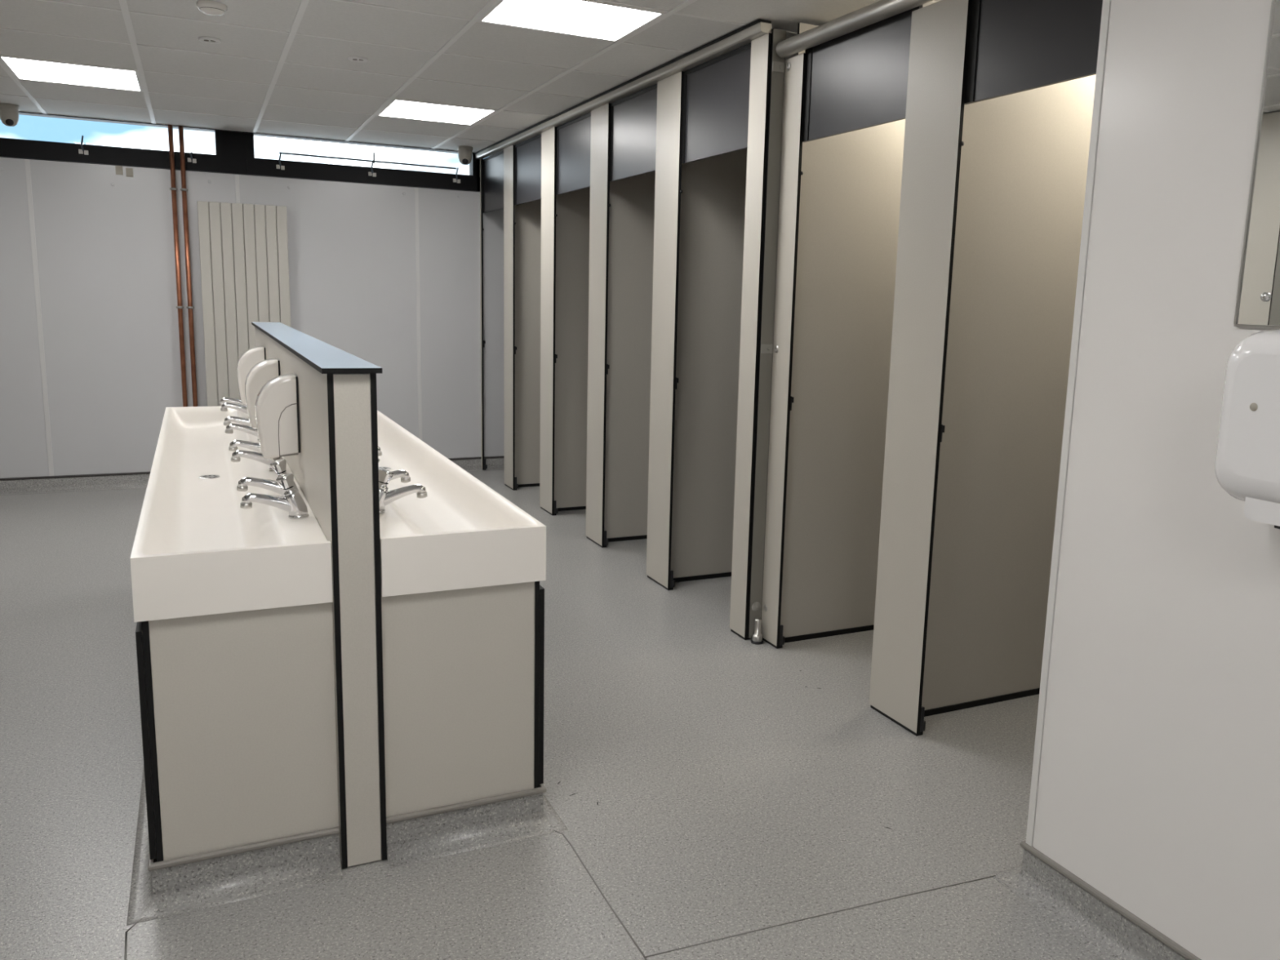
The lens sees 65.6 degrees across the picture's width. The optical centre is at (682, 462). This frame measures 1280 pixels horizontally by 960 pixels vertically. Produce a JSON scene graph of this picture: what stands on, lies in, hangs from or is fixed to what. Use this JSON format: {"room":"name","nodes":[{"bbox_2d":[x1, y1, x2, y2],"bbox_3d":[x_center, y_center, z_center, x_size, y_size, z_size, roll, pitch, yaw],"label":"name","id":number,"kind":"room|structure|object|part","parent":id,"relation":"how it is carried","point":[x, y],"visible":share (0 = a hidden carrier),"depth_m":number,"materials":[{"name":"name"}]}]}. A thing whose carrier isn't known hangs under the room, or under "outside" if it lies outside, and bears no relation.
{"room":"public restroom","nodes":[
{"label":"public restroom","id":0,"kind":"room"},
{"bbox_2d":[0,157,504,478],"bbox_3d":[-3.079,-0.925,6.980,6.600,2.120,0.165,-3,10,-26],"label":"wall","id":1,"kind":"structure","parent":0,"point":[387,277],"depth_m":6.72,"materials":[{"name":"grey paint"}]},
{"bbox_3d":[-4.673,-0.878,6.120,1.194,2.019,0.004,-3,10,-26],"label":"wall panel","id":2,"kind":"part","parent":1,"relation":"part of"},
{"bbox_2d":[0,112,225,173],"bbox_3d":[-4.454,-2.035,6.046,3.018,0.290,0.150,-3,10,-26],"label":"window","id":3,"kind":"structure","parent":1,"relation":"in","point":[9,148],"depth_m":6.40,"materials":[{"name":"black"}]},
{"bbox_3d":[-3.805,-2.028,6.296,0.021,0.093,0.022,1,9,-4],"label":"stay arm","id":4,"kind":"part","parent":3,"relation":"part of","materials":[{"name":"grey metal"}]},
{"bbox_3d":[-4.465,-1.946,6.078,3.018,0.102,0.112,-3,10,-26],"label":"rail","id":5,"kind":"part","parent":3,"relation":"part of","materials":[{"name":"black metal"}]},
{"bbox_3d":[-4.465,-2.176,6.055,3.018,0.016,0.080,-3,10,-26],"label":"rail","id":6,"kind":"part","parent":3,"relation":"part of","materials":[{"name":"black"}]},
{"bbox_2d":[115,165,123,174],"bbox_3d":[-3.652,-1.897,6.433,0.042,0.056,0.006,-3,10,-26],"label":"pad","id":7,"kind":"object","parent":1,"relation":"attached to","point":[119,171],"visible":1,"depth_m":6.43,"materials":[{"name":"beige plastic"}]},
{"bbox_2d":[125,167,133,177],"bbox_3d":[-3.600,-1.891,6.460,0.042,0.056,0.006,-3,10,-26],"label":"pad","id":8,"kind":"object","parent":1,"relation":"attached to","point":[129,171],"visible":1,"depth_m":6.46,"materials":[{"name":"beige plastic"}]},
{"bbox_3d":[-3.593,-0.934,6.641,1.194,2.019,0.004,-3,10,-26],"label":"wall panel","id":9,"kind":"part","parent":1,"relation":"part of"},
{"bbox_2d":[167,124,187,406],"bbox_3d":[-3.385,-1.028,6.688,0.048,2.394,0.063,-3,10,-26],"label":"copper pipe","id":10,"kind":"object","parent":1,"relation":"attached to","point":[173,188],"visible":0.66,"depth_m":6.62,"materials":[{"name":"brown metal"}]},
{"bbox_2d":[177,125,197,406],"bbox_3d":[-3.329,-1.031,6.714,0.048,2.394,0.063,-3,10,-26],"label":"copper pipe","id":11,"kind":"object","parent":1,"relation":"attached to","point":[184,189],"visible":0.71,"depth_m":6.64,"materials":[{"name":"brown metal"}]},
{"bbox_2d":[196,200,290,406],"bbox_3d":[-3.011,-0.877,6.878,0.552,1.782,0.100,-3,10,-26],"label":"radiator","id":12,"kind":"object","parent":1,"relation":"attached to","point":[243,248],"visible":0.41,"depth_m":6.77,"materials":[{"name":"beige metal"}]},
{"bbox_2d":[0,455,504,495],"bbox_3d":[-3.061,0.086,7.052,6.400,0.104,0.055,-3,10,-26],"label":"baseboard","id":13,"kind":"structure","parent":1,"relation":"attached to","point":[117,481],"depth_m":6.64,"materials":[{"name":"plastic"}]},
{"bbox_3d":[-2.514,-0.989,7.161,1.194,2.019,0.004,-3,10,-26],"label":"wall panel","id":14,"kind":"part","parent":1,"relation":"part of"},
{"bbox_2d":[222,130,479,191],"bbox_3d":[-2.318,-2.147,7.085,1.738,0.290,0.171,-3,10,-26],"label":"window","id":15,"kind":"structure","parent":1,"relation":"in","point":[280,168],"depth_m":6.99,"materials":[{"name":"black metal"}]},
{"bbox_3d":[-2.756,-2.080,6.802,0.021,0.088,0.022,1,9,-4],"label":"stay arm","id":16,"kind":"part","parent":15,"relation":"part of","materials":[{"name":"grey metal"}]},
{"bbox_3d":[-2.264,-2.289,7.116,1.601,0.016,0.080,-3,10,-26],"label":"rail","id":17,"kind":"part","parent":15,"relation":"part of","materials":[{"name":"black"}]},
{"bbox_3d":[-2.263,-2.059,7.139,1.601,0.102,0.112,-3,10,-26],"label":"rail","id":18,"kind":"part","parent":15,"relation":"part of","materials":[{"name":"black metal"}]},
{"bbox_3d":[-2.211,-2.167,7.045,1.212,0.073,0.013,-3,10,-26],"label":"opening rod","id":19,"kind":"part","parent":15,"relation":"part of","materials":[{"name":"grey metal"}]},
{"bbox_3d":[-1.434,-1.045,7.681,1.194,2.019,0.004,-3,10,-26],"label":"wall panel","id":20,"kind":"part","parent":1,"relation":"part of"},
{"bbox_2d":[0,0,941,155],"bbox_3d":[-0.937,-1.549,2.469,6.600,0.154,9.705,-3,10,-26],"label":"ceiling","id":21,"kind":"structure","parent":0,"point":[279,68],"depth_m":4.47,"materials":[{"name":"tile"}]},
{"bbox_2d":[0,102,19,126],"bbox_3d":[-4.032,-2.079,5.941,0.112,0.124,0.112,-3,10,-26],"label":"security camera","id":22,"kind":"object","parent":21,"relation":"attached to","point":[9,113],"visible":1,"depth_m":5.91,"materials":[{"name":"grey plastic"}]},
{"bbox_2d":[0,55,143,92],"bbox_3d":[-3.059,-1.969,5.002,0.576,0.029,0.584,-3,10,-26],"label":"recessed light","id":23,"kind":"object","parent":21,"relation":"in","point":[23,68],"visible":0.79,"depth_m":4.99,"materials":[{"name":"white plastic"}]},
{"bbox_2d":[198,36,221,44],"bbox_3d":[-2.006,-1.793,4.211,0.088,0.009,0.088,-3,10,-26],"label":"ceiling speaker","id":24,"kind":"object","parent":21,"relation":"attached to","point":[204,39],"visible":1,"depth_m":4.20,"materials":[{"name":"white plastic"}]},
{"bbox_2d":[196,0,227,16],"bbox_3d":[-1.749,-1.686,3.691,0.104,0.035,0.104,-3,10,-26],"label":"smoke detector","id":25,"kind":"object","parent":21,"relation":"attached to","point":[212,8],"visible":1,"depth_m":3.66,"materials":[{"name":"white plastic"}]},
{"bbox_2d":[347,56,368,62],"bbox_3d":[-1.465,-1.823,4.482,0.088,0.009,0.088,-3,10,-26],"label":"smoke detector","id":26,"kind":"object","parent":21,"relation":"attached to","point":[355,59],"visible":1,"depth_m":4.47,"materials":[{"name":"white plastic"}]},
{"bbox_2d":[376,98,497,125],"bbox_3d":[-1.440,-2.052,5.782,0.576,0.029,0.584,-3,10,-26],"label":"recessed light","id":27,"kind":"object","parent":21,"relation":"in","point":[400,108],"visible":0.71,"depth_m":5.78,"materials":[{"name":"white plastic"}]},
{"bbox_2d":[457,146,472,164],"bbox_3d":[-1.562,-2.206,7.131,0.112,0.124,0.112,-3,10,-26],"label":"security camera","id":28,"kind":"object","parent":21,"relation":"attached to","point":[464,153],"visible":1,"depth_m":7.09,"materials":[{"name":"grey plastic"}]},
{"bbox_2d":[477,0,666,42],"bbox_3d":[-0.421,-1.680,3.709,0.576,0.029,0.479,-3,10,-26],"label":"recessed light","id":29,"kind":"object","parent":21,"relation":"in","point":[589,19],"visible":0.78,"depth_m":3.72,"materials":[{"name":"white plastic"}]},
{"bbox_2d":[0,470,1102,959],"bbox_3d":[-1.007,0.918,2.878,6.600,0.061,9.705,-3,10,-26],"label":"floor","id":30,"kind":"structure","parent":0,"point":[718,794],"depth_m":2.74,"materials":[{"name":"plastic"}]},
{"bbox_2d":[126,602,342,925],"bbox_3d":[-1.644,0.428,3.518,0.449,0.664,2.988,-3,10,-26],"label":"base panel","id":31,"kind":"object","parent":30,"relation":"on","point":[238,800],"visible":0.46,"depth_m":2.25,"materials":[{"name":"grey laminate"}]},
{"bbox_3d":[-1.325,0.564,2.481,0.013,0.528,0.717,-3,10,-26],"label":"access panel","id":32,"kind":"part","parent":31,"relation":"part of","materials":[{"name":"grey laminate"}]},
{"bbox_3d":[-1.783,0.386,3.442,0.013,0.564,2.878,-3,10,-26],"label":"panel","id":33,"kind":"part","parent":31,"relation":"part of","materials":[{"name":"grey laminate"}]},
{"bbox_2d":[129,406,333,622],"bbox_3d":[-1.611,0.030,3.463,0.400,0.140,2.895,-3,10,-26],"label":"trough","id":34,"kind":"object","parent":31,"relation":"on","point":[195,552],"visible":0.77,"depth_m":2.46,"materials":[{"name":"white ceramic"}]},
{"bbox_2d":[219,397,245,405],"bbox_3d":[-2.072,-0.294,4.628,0.162,0.114,0.051,-3,10,-26],"label":"tap","id":35,"kind":"object","parent":34,"relation":"on","point":[223,400],"visible":0.22,"depth_m":4.61,"materials":[{"name":"silver metal"}]},
{"bbox_2d":[220,402,248,413],"bbox_3d":[-1.972,-0.257,4.425,0.162,0.114,0.051,-3,10,-26],"label":"tap","id":36,"kind":"object","parent":34,"relation":"on","point":[242,408],"visible":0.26,"depth_m":4.41,"materials":[{"name":"silver metal"}]},
{"bbox_2d":[223,408,251,426],"bbox_3d":[-1.750,-0.176,3.973,0.162,0.114,0.051,-3,10,-26],"label":"tap","id":37,"kind":"object","parent":34,"relation":"on","point":[228,420],"visible":0.2,"depth_m":3.95,"materials":[{"name":"silver metal"}]},
{"bbox_3d":[-1.758,-0.158,3.972,0.139,0.063,0.040,-3,10,-26],"label":"spout","id":38,"kind":"part","parent":37,"relation":"part of","materials":[{"name":"silver metal"}]},
{"bbox_2d":[225,423,258,440],"bbox_3d":[-1.648,-0.139,3.764,0.162,0.114,0.051,-3,10,-26],"label":"tap","id":39,"kind":"object","parent":34,"relation":"on","point":[246,428],"visible":0.32,"depth_m":3.75,"materials":[{"name":"silver metal"}]},
{"bbox_2d":[228,428,261,453],"bbox_3d":[-1.454,-0.068,3.370,0.162,0.114,0.051,-3,10,-26],"label":"tap","id":40,"kind":"object","parent":34,"relation":"on","point":[233,446],"visible":0.23,"depth_m":3.35,"materials":[{"name":"silver metal"}]},
{"bbox_3d":[-1.462,-0.049,3.369,0.139,0.063,0.040,-3,10,-26],"label":"spout","id":41,"kind":"part","parent":40,"relation":"part of","materials":[{"name":"silver metal"}]},
{"bbox_2d":[231,449,283,471],"bbox_3d":[-1.354,-0.031,3.166,0.162,0.114,0.051,-3,10,-26],"label":"tap","id":42,"kind":"object","parent":34,"relation":"on","point":[258,456],"visible":0.3,"depth_m":3.15,"materials":[{"name":"silver metal"}]},
{"bbox_3d":[-1.362,-0.013,3.166,0.139,0.063,0.040,-3,10,-26],"label":"spout","id":43,"kind":"part","parent":42,"relation":"part of","materials":[{"name":"silver metal"}]},
{"bbox_2d":[236,459,298,497],"bbox_3d":[-1.136,0.048,2.723,0.162,0.114,0.051,-3,10,-26],"label":"tap","id":44,"kind":"object","parent":34,"relation":"on","point":[278,466],"visible":0.6,"depth_m":2.71,"materials":[{"name":"silver metal"}]},
{"bbox_3d":[-1.145,0.067,2.723,0.139,0.063,0.040,-3,10,-26],"label":"spout","id":45,"kind":"part","parent":44,"relation":"part of","materials":[{"name":"silver metal"}]},
{"bbox_3d":[-1.112,0.011,2.729,0.035,0.041,0.035,5,10,19],"label":"handle","id":46,"kind":"part","parent":44,"relation":"part of","materials":[{"name":"silver metal"}]},
{"bbox_2d":[240,473,309,519],"bbox_3d":[-1.034,0.086,2.515,0.162,0.114,0.051,-3,10,-26],"label":"tap","id":47,"kind":"object","parent":34,"relation":"on","point":[292,502],"visible":1,"depth_m":2.52,"materials":[{"name":"silver metal"}]},
{"bbox_3d":[-1.042,0.104,2.514,0.139,0.063,0.040,-3,10,-26],"label":"spout","id":48,"kind":"part","parent":47,"relation":"part of","materials":[{"name":"silver metal"}]},
{"bbox_3d":[-1.009,0.048,2.520,0.035,0.041,0.035,5,10,19],"label":"handle","id":49,"kind":"part","parent":47,"relation":"part of","materials":[{"name":"silver metal"}]},
{"bbox_3d":[-1.631,0.658,3.566,0.404,0.014,2.899,-3,10,-26],"label":"plinth trim","id":50,"kind":"part","parent":31,"relation":"part of","materials":[{"name":"grey"}]},
{"bbox_2d":[251,321,386,868],"bbox_3d":[-1.408,0.140,3.638,0.128,1.198,3.041,-3,10,-26],"label":"partition wall","id":51,"kind":"structure","parent":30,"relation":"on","point":[335,468],"depth_m":2.32,"materials":[{"name":"grey laminate"}]},
{"bbox_2d":[236,346,266,404],"bbox_3d":[-1.808,-0.360,4.162,0.112,0.255,0.109,-3,10,-26],"label":"soap dispenser","id":52,"kind":"object","parent":51,"relation":"attached to","point":[250,357],"visible":0.34,"depth_m":4.11,"materials":[{"name":"white plastic"}]},
{"bbox_2d":[244,358,279,428],"bbox_3d":[-1.468,-0.236,3.471,0.112,0.255,0.109,-3,10,-26],"label":"soap dispenser","id":53,"kind":"object","parent":51,"relation":"attached to","point":[264,371],"visible":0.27,"depth_m":3.41,"materials":[{"name":"white plastic"}]},
{"bbox_3d":[-1.420,-0.253,3.492,0.005,0.220,0.097,-3,10,-26],"label":"plate","id":54,"kind":"part","parent":53,"relation":"part of","materials":[{"name":"black plastic"}]},
{"bbox_2d":[255,373,300,461],"bbox_3d":[-1.172,-0.128,2.869,0.112,0.255,0.109,-3,10,-26],"label":"soap dispenser","id":55,"kind":"object","parent":51,"relation":"attached to","point":[277,402],"visible":0.93,"depth_m":2.82,"materials":[{"name":"white plastic"}]},
{"bbox_3d":[-1.124,-0.145,2.889,0.005,0.220,0.097,-3,10,-26],"label":"plate","id":56,"kind":"part","parent":55,"relation":"part of","materials":[{"name":"black plastic"}]},
{"bbox_3d":[-1.445,0.150,3.610,0.013,1.186,2.993,-3,10,-26],"label":"panel","id":57,"kind":"part","parent":51,"relation":"part of","materials":[{"name":"grey laminate"}]},
{"bbox_3d":[-0.756,0.385,2.312,0.078,1.184,0.013,-3,10,-26],"label":"panel","id":58,"kind":"part","parent":51,"relation":"part of","materials":[{"name":"grey laminate"}]},
{"bbox_3d":[-1.362,0.145,3.650,0.013,1.186,2.993,-3,10,-26],"label":"panel","id":59,"kind":"part","parent":51,"relation":"part of","materials":[{"name":"grey laminate"}]},
{"bbox_2d":[381,581,568,867],"bbox_3d":[-1.143,0.402,3.760,0.452,0.664,2.988,-3,10,-26],"label":"base panel","id":60,"kind":"object","parent":30,"relation":"on","point":[464,668],"visible":0.5,"depth_m":2.47,"materials":[{"name":"grey laminate"}]},
{"bbox_3d":[-0.553,0.582,2.470,0.376,0.564,0.013,-3,10,-26],"label":"panel","id":61,"kind":"part","parent":60,"relation":"part of","materials":[{"name":"grey laminate"}]},
{"bbox_2d":[377,409,546,596],"bbox_3d":[-1.152,0.006,3.684,0.400,0.140,2.895,-3,10,-26],"label":"trough","id":62,"kind":"object","parent":60,"relation":"on","point":[464,534],"visible":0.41,"depth_m":2.48,"materials":[{"name":"white ceramic"}]},
{"bbox_2d":[377,446,382,456],"bbox_3d":[-1.082,-0.045,3.297,0.162,0.114,0.051,-3,10,-26],"label":"tap","id":63,"kind":"object","parent":62,"relation":"on","point":[380,452],"visible":0.04,"depth_m":3.32,"materials":[{"name":"silver metal"}]},
{"bbox_2d":[377,458,410,482],"bbox_3d":[-0.865,0.034,2.854,0.162,0.114,0.051,-3,10,-26],"label":"tap","id":64,"kind":"object","parent":62,"relation":"on","point":[404,475],"visible":0.27,"depth_m":2.87,"materials":[{"name":"silver metal"}]},
{"bbox_3d":[-0.857,0.052,2.861,0.139,0.063,0.040,-3,10,-26],"label":"spout","id":65,"kind":"part","parent":64,"relation":"part of","materials":[{"name":"silver metal"}]},
{"bbox_2d":[378,469,427,513],"bbox_3d":[-0.762,0.072,2.646,0.162,0.114,0.051,-3,10,-26],"label":"tap","id":66,"kind":"object","parent":62,"relation":"on","point":[385,497],"visible":0.84,"depth_m":2.63,"materials":[{"name":"silver metal"}]},
{"bbox_3d":[-0.785,0.037,2.629,0.035,0.041,0.035,5,10,19],"label":"handle","id":67,"kind":"part","parent":66,"relation":"part of","materials":[{"name":"silver metal"}]},
{"bbox_3d":[-0.755,0.089,2.653,0.139,0.063,0.040,-3,10,-26],"label":"spout","id":68,"kind":"part","parent":66,"relation":"part of","materials":[{"name":"silver metal"}]},
{"bbox_3d":[-1.169,0.635,3.789,0.407,0.014,2.899,-3,10,-26],"label":"plinth trim","id":69,"kind":"part","parent":60,"relation":"part of","materials":[{"name":"grey"}]},
{"bbox_3d":[-1.000,0.345,3.820,0.013,0.564,2.878,-3,10,-26],"label":"panel","id":70,"kind":"part","parent":60,"relation":"part of","materials":[{"name":"grey laminate"}]},
{"bbox_3d":[-0.518,0.523,2.870,0.013,0.528,0.717,-3,10,-26],"label":"access panel","id":71,"kind":"part","parent":60,"relation":"part of","materials":[{"name":"grey laminate"}]},
{"bbox_2d":[480,159,487,470],"bbox_3d":[-1.522,-1.103,7.601,0.040,2.355,0.042,-3,10,-26],"label":"pilaster","id":72,"kind":"object","parent":30,"relation":"on","point":[484,466],"visible":1,"depth_m":7.59,"materials":[{"name":"beige laminate"}]},
{"bbox_3d":[-1.535,-1.109,7.596,0.013,2.343,0.038,-3,10,-26],"label":"panel","id":73,"kind":"part","parent":72,"relation":"part of","materials":[{"name":"beige laminate"}]},
{"bbox_2d":[503,145,518,490],"bbox_3d":[-1.196,-0.984,6.938,0.040,2.355,0.230,-3,10,-26],"label":"pilaster","id":74,"kind":"object","parent":30,"relation":"on","point":[509,348],"visible":1,"depth_m":6.91,"materials":[{"name":"beige laminate"}]},
{"bbox_2d":[482,150,503,213],"bbox_3d":[-1.351,-2.021,7.152,0.016,0.388,0.641,-3,10,-26],"label":"panel","id":75,"kind":"object","parent":74,"relation":"attached to","point":[493,165],"visible":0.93,"depth_m":7.17,"materials":[{"name":"grey laminate"}]},
{"bbox_2d":[515,143,541,487],"bbox_3d":[-0.520,-1.037,7.263,1.519,2.392,0.024,-3,10,-26],"label":"door","id":76,"kind":"structure","parent":30,"relation":"on","point":[527,215],"depth_m":7.01,"materials":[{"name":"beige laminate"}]},
{"bbox_2d":[539,126,557,515],"bbox_3d":[-0.825,-0.848,6.181,0.040,2.355,0.256,-3,10,-26],"label":"pilaster","id":77,"kind":"object","parent":30,"relation":"on","point":[548,137],"visible":1,"depth_m":6.15,"materials":[{"name":"beige laminate"}]},
{"bbox_2d":[554,124,590,511],"bbox_3d":[-0.148,-0.901,6.506,1.519,2.392,0.024,-3,10,-26],"label":"door","id":78,"kind":"structure","parent":30,"relation":"on","point":[572,208],"depth_m":6.26,"materials":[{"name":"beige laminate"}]},
{"bbox_2d":[586,102,610,547],"bbox_3d":[-0.450,-0.711,5.417,0.040,2.355,0.259,-3,10,-26],"label":"pilaster","id":79,"kind":"object","parent":30,"relation":"on","point":[597,367],"visible":1,"depth_m":5.39,"materials":[{"name":"beige laminate"}]},
{"bbox_2d":[609,83,657,182],"bbox_3d":[-0.233,-1.612,4.876,0.016,0.388,0.633,-3,10,-26],"label":"panel","id":80,"kind":"object","parent":79,"relation":"attached to","point":[633,116],"visible":0.93,"depth_m":4.88,"materials":[{"name":"grey laminate"}]},
{"bbox_2d":[604,101,655,542],"bbox_3d":[0.227,-0.764,5.742,1.519,2.392,0.024,-3,10,-26],"label":"door","id":81,"kind":"structure","parent":30,"relation":"on","point":[632,199],"depth_m":5.51,"materials":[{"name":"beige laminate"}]},
{"bbox_2d":[646,71,684,590],"bbox_3d":[-0.073,-0.573,4.652,0.040,2.355,0.259,-3,10,-26],"label":"pilaster","id":82,"kind":"object","parent":30,"relation":"on","point":[669,113],"visible":1,"depth_m":4.62,"materials":[{"name":"beige laminate"}]},
{"bbox_2d":[474,18,772,159],"bbox_3d":[-0.610,-1.952,5.540,0.054,0.044,4.215,-3,10,-26],"label":"headrail","id":83,"kind":"object","parent":82,"relation":"on","point":[744,35],"visible":1,"depth_m":4.60,"materials":[{"name":"grey metal"}]},
{"bbox_2d":[515,133,541,204],"bbox_3d":[-0.985,-1.887,6.407,0.016,0.388,0.639,-3,10,-26],"label":"panel","id":84,"kind":"object","parent":83,"relation":"attached to","point":[527,153],"visible":0.93,"depth_m":6.42,"materials":[{"name":"grey laminate"}]},
{"bbox_2d":[555,112,591,195],"bbox_3d":[-0.609,-1.750,5.641,0.016,0.388,0.633,-3,10,-26],"label":"panel","id":85,"kind":"object","parent":83,"relation":"attached to","point":[574,136],"visible":0.93,"depth_m":5.65,"materials":[{"name":"grey laminate"}]},
{"bbox_2d":[681,42,751,164],"bbox_3d":[0.144,-1.474,4.108,0.016,0.388,0.640,-3,10,-26],"label":"panel","id":86,"kind":"object","parent":82,"relation":"attached to","point":[716,91],"visible":0.93,"depth_m":4.10,"materials":[{"name":"grey laminate"}]},
{"bbox_2d":[671,70,784,582],"bbox_3d":[0.603,-0.626,4.977,1.519,2.392,0.024,-3,10,-26],"label":"wall","id":87,"kind":"structure","parent":30,"relation":"on","point":[713,211],"depth_m":4.76,"materials":[{"name":"beige laminate"}]},
{"bbox_2d":[729,32,771,639],"bbox_3d":[0.273,-0.444,3.935,0.030,2.355,0.130,-3,10,-26],"label":"pilaster","id":88,"kind":"object","parent":30,"relation":"on","point":[761,46],"visible":1,"depth_m":3.91,"materials":[{"name":"beige laminate"}]},
{"bbox_2d":[751,617,763,644],"bbox_3d":[0.306,0.683,4.037,0.052,0.101,0.052,-3,10,-26],"label":"adjustable foot","id":89,"kind":"object","parent":30,"relation":"on","point":[757,637],"visible":1,"depth_m":4.02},
{"bbox_2d":[747,28,791,638],"bbox_3d":[0.336,-0.445,3.865,0.056,2.358,0.056,-3,10,-26],"label":"pipe","id":90,"kind":"object","parent":30,"relation":"on","point":[775,95],"visible":0.99,"depth_m":3.86,"materials":[{"name":"grey metal"}]},
{"bbox_2d":[763,604,767,611],"bbox_3d":[0.336,0.591,4.037,0.004,0.030,0.030,-3,10,-26],"label":"washer","id":91,"kind":"object","parent":90,"relation":"in","point":[765,607],"depth_m":4.03,"materials":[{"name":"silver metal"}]},
{"bbox_2d":[773,345,778,352],"bbox_3d":[0.365,-0.443,3.865,0.004,0.030,0.030,-3,10,-26],"label":"washer","id":92,"kind":"object","parent":90,"relation":"in","point":[775,348],"depth_m":3.86,"materials":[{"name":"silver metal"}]},
{"bbox_2d":[786,62,791,71],"bbox_3d":[0.395,-1.476,3.694,0.004,0.030,0.030,-3,10,-26],"label":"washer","id":93,"kind":"object","parent":90,"relation":"in","point":[788,65],"depth_m":3.69,"materials":[{"name":"grey metal"}]},
{"bbox_2d":[760,53,806,648],"bbox_3d":[0.400,-0.382,3.851,0.040,2.267,0.130,-3,10,-26],"label":"pilaster","id":94,"kind":"object","parent":30,"relation":"on","point":[781,399],"visible":1,"depth_m":3.82,"materials":[{"name":"beige laminate"}]},
{"bbox_2d":[802,4,922,142],"bbox_3d":[0.590,-1.320,3.360,0.016,0.372,0.639,-3,10,-26],"label":"panel","id":95,"kind":"object","parent":94,"relation":"attached to","point":[855,80],"visible":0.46,"depth_m":3.34,"materials":[{"name":"grey laminate"}]},
{"bbox_2d":[780,22,905,643],"bbox_3d":[1.046,-0.474,4.154,1.449,2.385,0.024,-3,10,-26],"label":"wall","id":96,"kind":"structure","parent":30,"relation":"on","point":[851,189],"depth_m":3.97,"materials":[{"name":"beige laminate"}]},
{"bbox_2d":[869,0,972,736],"bbox_3d":[0.750,-0.254,3.138,0.040,2.267,0.258,-3,10,-26],"label":"pilaster","id":97,"kind":"object","parent":30,"relation":"on","point":[933,143],"visible":1,"depth_m":3.11,"materials":[{"name":"beige laminate"}]},
{"bbox_2d":[776,0,933,57],"bbox_3d":[0.745,-1.401,2.935,0.058,0.058,1.719,-3,10,-26],"label":"headrail","id":98,"kind":"object","parent":97,"relation":"on","point":[881,10],"visible":1,"depth_m":3.30,"materials":[{"name":"grey metal"}]},
{"bbox_2d":[964,0,1102,104],"bbox_3d":[0.969,-1.182,2.591,0.016,0.372,0.638,-3,10,-26],"label":"panel","id":99,"kind":"object","parent":97,"relation":"attached to","point":[1015,46],"visible":0.88,"depth_m":2.67,"materials":[{"name":"grey laminate"}]},
{"bbox_2d":[921,74,1096,716],"bbox_3d":[1.395,-0.285,3.451,1.449,2.262,0.024,-3,10,-26],"label":"door","id":100,"kind":"structure","parent":30,"relation":"on","point":[1024,155],"depth_m":3.30,"materials":[{"name":"beige laminate"}]},
{"bbox_2d":[760,159,781,619],"bbox_3d":[0.523,-0.278,4.138,0.606,1.943,0.078,-3,10,-26],"label":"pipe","id":101,"kind":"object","parent":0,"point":[780,159],"depth_m":4.05,"materials":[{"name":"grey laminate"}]},
{"bbox_2d":[1026,0,1279,959],"bbox_3d":[1.714,0.046,0.627,0.143,2.550,3.624,-3,10,-26],"label":"wall","id":102,"kind":"structure","parent":0,"point":[1155,782],"depth_m":2.00,"materials":[{"name":"white paint"}]},
{"bbox_3d":[0.874,-0.213,2.202,0.023,2.300,0.019,-3,10,-26],"label":"corner trim","id":103,"kind":"part","parent":102,"relation":"part of","materials":[{"name":"white"}]},
{"bbox_2d":[990,840,1201,959],"bbox_3d":[1.674,1.239,0.908,0.310,0.104,3.578,-3,10,-26],"label":"baseboard","id":104,"kind":"structure","parent":102,"relation":"attached to","point":[1111,931],"depth_m":2.22,"materials":[{"name":"plastic"}]},
{"bbox_2d":[1214,329,1279,528],"bbox_3d":[1.054,-0.047,1.613,0.184,0.330,0.310,-3,10,-26],"label":"dryer","id":105,"kind":"object","parent":102,"relation":"attached to","point":[1247,461],"visible":1,"depth_m":1.64,"materials":[{"name":"white plastic"}]},
{"bbox_2d":[1249,402,1257,411],"bbox_3d":[0.940,-0.092,1.634,0.002,0.014,0.014,-3,10,-26],"label":"indicator light","id":106,"kind":"object","parent":105,"relation":"attached to","point":[1253,406],"depth_m":1.63,"materials":[{"name":"beige plastic"}]},
{"bbox_2d":[1233,0,1279,328],"bbox_3d":[1.170,-0.604,1.510,0.013,0.808,0.608,-3,10,-26],"label":"mirror","id":107,"kind":"object","parent":102,"relation":"attached to","point":[1258,296],"visible":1,"depth_m":1.78,"materials":[{"name":"clear glass"}]}
]}

